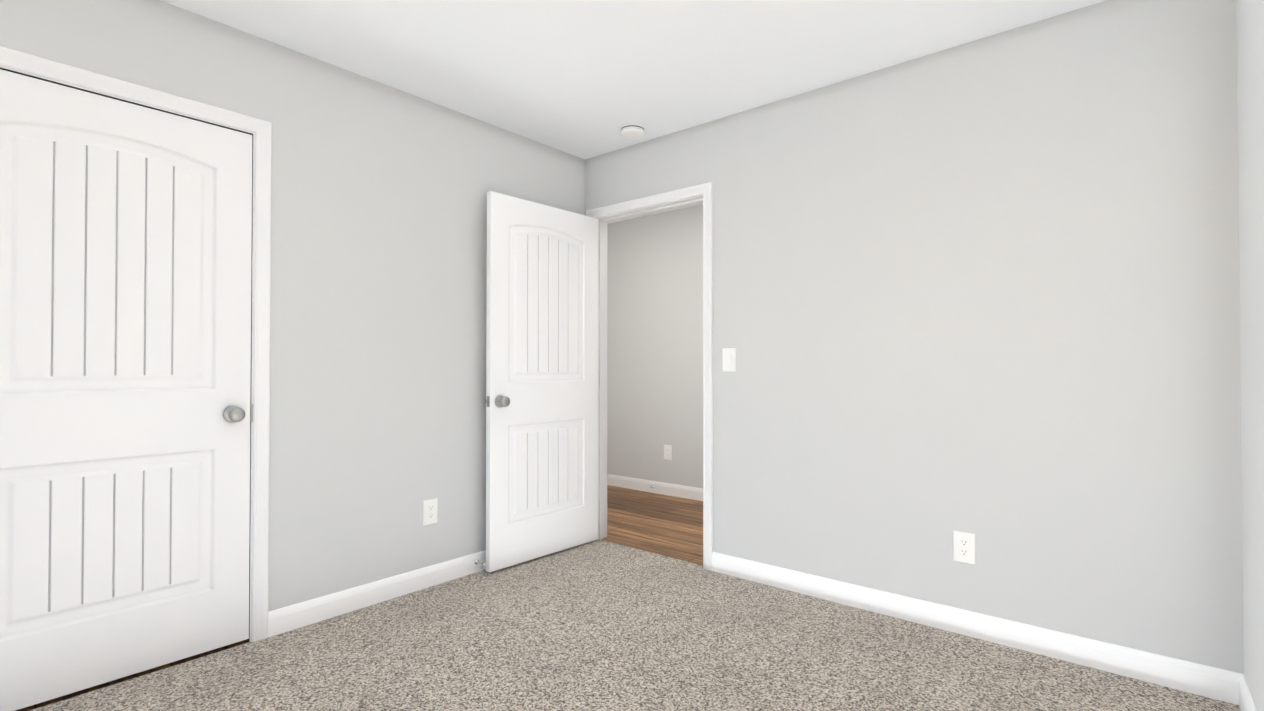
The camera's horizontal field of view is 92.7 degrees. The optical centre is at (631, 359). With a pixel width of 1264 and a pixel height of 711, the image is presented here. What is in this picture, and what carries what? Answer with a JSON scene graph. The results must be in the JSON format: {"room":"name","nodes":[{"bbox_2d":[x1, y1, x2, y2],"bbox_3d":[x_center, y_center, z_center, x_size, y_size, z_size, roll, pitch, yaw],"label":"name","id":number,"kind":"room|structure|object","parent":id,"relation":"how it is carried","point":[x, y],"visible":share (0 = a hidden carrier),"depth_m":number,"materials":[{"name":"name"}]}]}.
{"room":"empty bedroom","nodes":[
{"label":"empty bedroom","id":0,"kind":"room"},
{"bbox_2d":[0,0,584,611],"bbox_3d":[-1.574,-0.074,2.462,0.120,2.470,3.820,-1,-1,40],"label":"wall","id":1,"kind":"structure","parent":0,"point":[378,294],"depth_m":2.75,"materials":[{"name":"grey paint"}]},
{"bbox_2d":[0,69,251,710],"bbox_3d":[-1.812,0.103,2.110,0.163,2.020,0.835,-1,-1,40],"label":"closet door","id":2,"kind":"structure","parent":1,"relation":"in","point":[125,302],"depth_m":2.11,"materials":[{"name":"white wood"}]},
{"bbox_2d":[0,46,271,641],"bbox_3d":[-1.844,0.076,2.137,0.154,2.102,0.965,-1,-1,40],"label":"trim","id":3,"kind":"structure","parent":1,"relation":"attached to","point":[60,72],"depth_m":2.43,"materials":[{"name":"white wood"}]},
{"bbox_2d":[268,550,485,636],"bbox_3d":[-0.887,1.089,3.160,0.023,0.100,1.849,-1,-1,40],"label":"baseboard","id":4,"kind":"structure","parent":1,"relation":"attached to","point":[296,616],"depth_m":2.77,"materials":[{"name":"white wood"}]},
{"bbox_2d":[423,498,437,525],"bbox_3d":[-1.012,0.765,3.027,0.007,0.125,0.080,-1,-1,40],"label":"electrical outlet","id":5,"kind":"object","parent":1,"relation":"attached to","point":[430,511],"visible":1,"depth_m":3.02,"materials":[{"name":"white plastic"}]},
{"bbox_2d":[475,559,485,565],"bbox_3d":[-0.802,1.084,3.201,0.076,0.027,0.027,-1,-1,40],"label":"doorstop","id":6,"kind":"object","parent":1,"relation":"attached to","point":[478,562],"visible":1,"depth_m":3.21,"materials":[{"name":"silver metal"}]},
{"bbox_2d":[15,485,702,710],"bbox_3d":[-0.503,1.154,3.014,5.800,0.026,4.620,-1,-1,40],"label":"floor","id":7,"kind":"structure","parent":0,"point":[665,525],"depth_m":4.12,"materials":[{"name":"wood"}]},
{"bbox_2d":[30,539,1240,710],"bbox_3d":[-0.332,1.135,1.510,2.990,0.030,3.730,-1,-1,40],"label":"floor carpet","id":8,"kind":"object","parent":7,"relation":"on","point":[598,625],"visible":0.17,"depth_m":2.26,"materials":[{"name":"beige carpet"}]},
{"bbox_2d":[161,0,1105,223],"bbox_3d":[-0.734,-1.331,2.765,5.800,0.050,5.340,-1,-1,40],"label":"ceiling","id":9,"kind":"structure","parent":0,"point":[585,79],"depth_m":2.52,"materials":[{"name":"white paint"}]},
{"bbox_2d":[621,124,643,138],"bbox_3d":[0.003,-1.278,3.393,0.134,0.043,0.134,-1,-1,40],"label":"smoke detector","id":10,"kind":"object","parent":9,"relation":"attached to","point":[632,131],"visible":1,"depth_m":3.35,"materials":[{"name":"white plastic"}]},
{"bbox_2d":[607,204,702,488],"bbox_3d":[0.939,-0.049,4.755,6.040,2.470,0.120,-1,-1,40],"label":"wall","id":11,"kind":"structure","parent":0,"point":[654,334],"depth_m":5.26,"materials":[{"name":"grey paint"}]},
{"bbox_2d":[607,474,702,500],"bbox_3d":[0.896,1.112,4.691,5.800,0.100,0.013,-1,-1,40],"label":"baseboard","id":12,"kind":"structure","parent":11,"relation":"attached to","point":[687,492],"depth_m":5.24,"materials":[{"name":"white wood"}]},
{"bbox_2d":[664,445,671,459],"bbox_3d":[0.307,0.801,5.190,0.080,0.125,0.007,-1,-1,40],"label":"outlet","id":13,"kind":"object","parent":11,"relation":"attached to","point":[667,452],"visible":1,"depth_m":5.18,"materials":[{"name":"white plastic"}]},
{"bbox_2d":[585,0,1243,673],"bbox_3d":[0.955,-0.069,2.918,3.420,2.470,0.120,-1,-1,40],"label":"wall","id":14,"kind":"structure","parent":0,"point":[985,292],"depth_m":2.41,"materials":[{"name":"grey paint"}]},
{"bbox_2d":[486,191,597,571],"bbox_3d":[-0.494,0.123,3.511,0.163,2.010,0.827,-1,-1,41],"label":"bedroom door","id":15,"kind":"structure","parent":14,"relation":"in","point":[542,391],"depth_m":3.45,"materials":[{"name":"white wood"}]},
{"bbox_2d":[586,182,712,570],"bbox_3d":[0.114,0.096,3.618,0.943,2.108,0.154,-1,-1,40],"label":"door frame","id":16,"kind":"structure","parent":14,"relation":"attached to","point":[705,190],"depth_m":3.28,"materials":[{"name":"white wood"}]},
{"bbox_2d":[597,195,702,539],"bbox_3d":[0.114,0.117,3.618,0.857,2.065,0.120,-1,-1,40],"label":"trim","id":17,"kind":"structure","parent":14,"relation":"attached to","point":[603,221],"depth_m":3.87,"materials":[{"name":"white wood"}]},
{"bbox_2d":[722,348,735,371],"bbox_3d":[0.513,0.004,3.200,0.080,0.125,0.011,-1,-1,40],"label":"light switch","id":18,"kind":"object","parent":14,"relation":"attached to","point":[728,359],"visible":1,"depth_m":3.20,"materials":[{"name":"white plastic"}]},
{"bbox_2d":[953,530,974,564],"bbox_3d":[1.368,0.775,2.482,0.080,0.125,0.007,-1,-1,40],"label":"electrical outlet","id":19,"kind":"object","parent":14,"relation":"attached to","point":[964,547],"visible":1,"depth_m":2.48,"materials":[{"name":"white plastic"}]},
{"bbox_2d":[712,552,1231,702],"bbox_3d":[1.203,1.082,2.612,2.004,0.100,0.013,-1,-1,40],"label":"baseboard","id":20,"kind":"structure","parent":14,"relation":"attached to","point":[1203,680],"depth_m":2.38,"materials":[{"name":"white wood"}]},
{"bbox_2d":[1236,0,1263,710],"bbox_3d":[0.814,-0.097,0.470,0.120,2.470,3.820,-1,-1,40],"label":"wall","id":21,"kind":"structure","parent":0,"point":[1250,59],"depth_m":1.77,"materials":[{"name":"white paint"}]},
{"bbox_2d":[1232,672,1256,710],"bbox_3d":[0.801,1.059,0.546,0.013,0.100,3.700,-1,-1,40],"label":"baseboard","id":22,"kind":"structure","parent":21,"relation":"attached to","point":[1241,695],"depth_m":1.93,"materials":[{"name":"white wood"}]}
]}

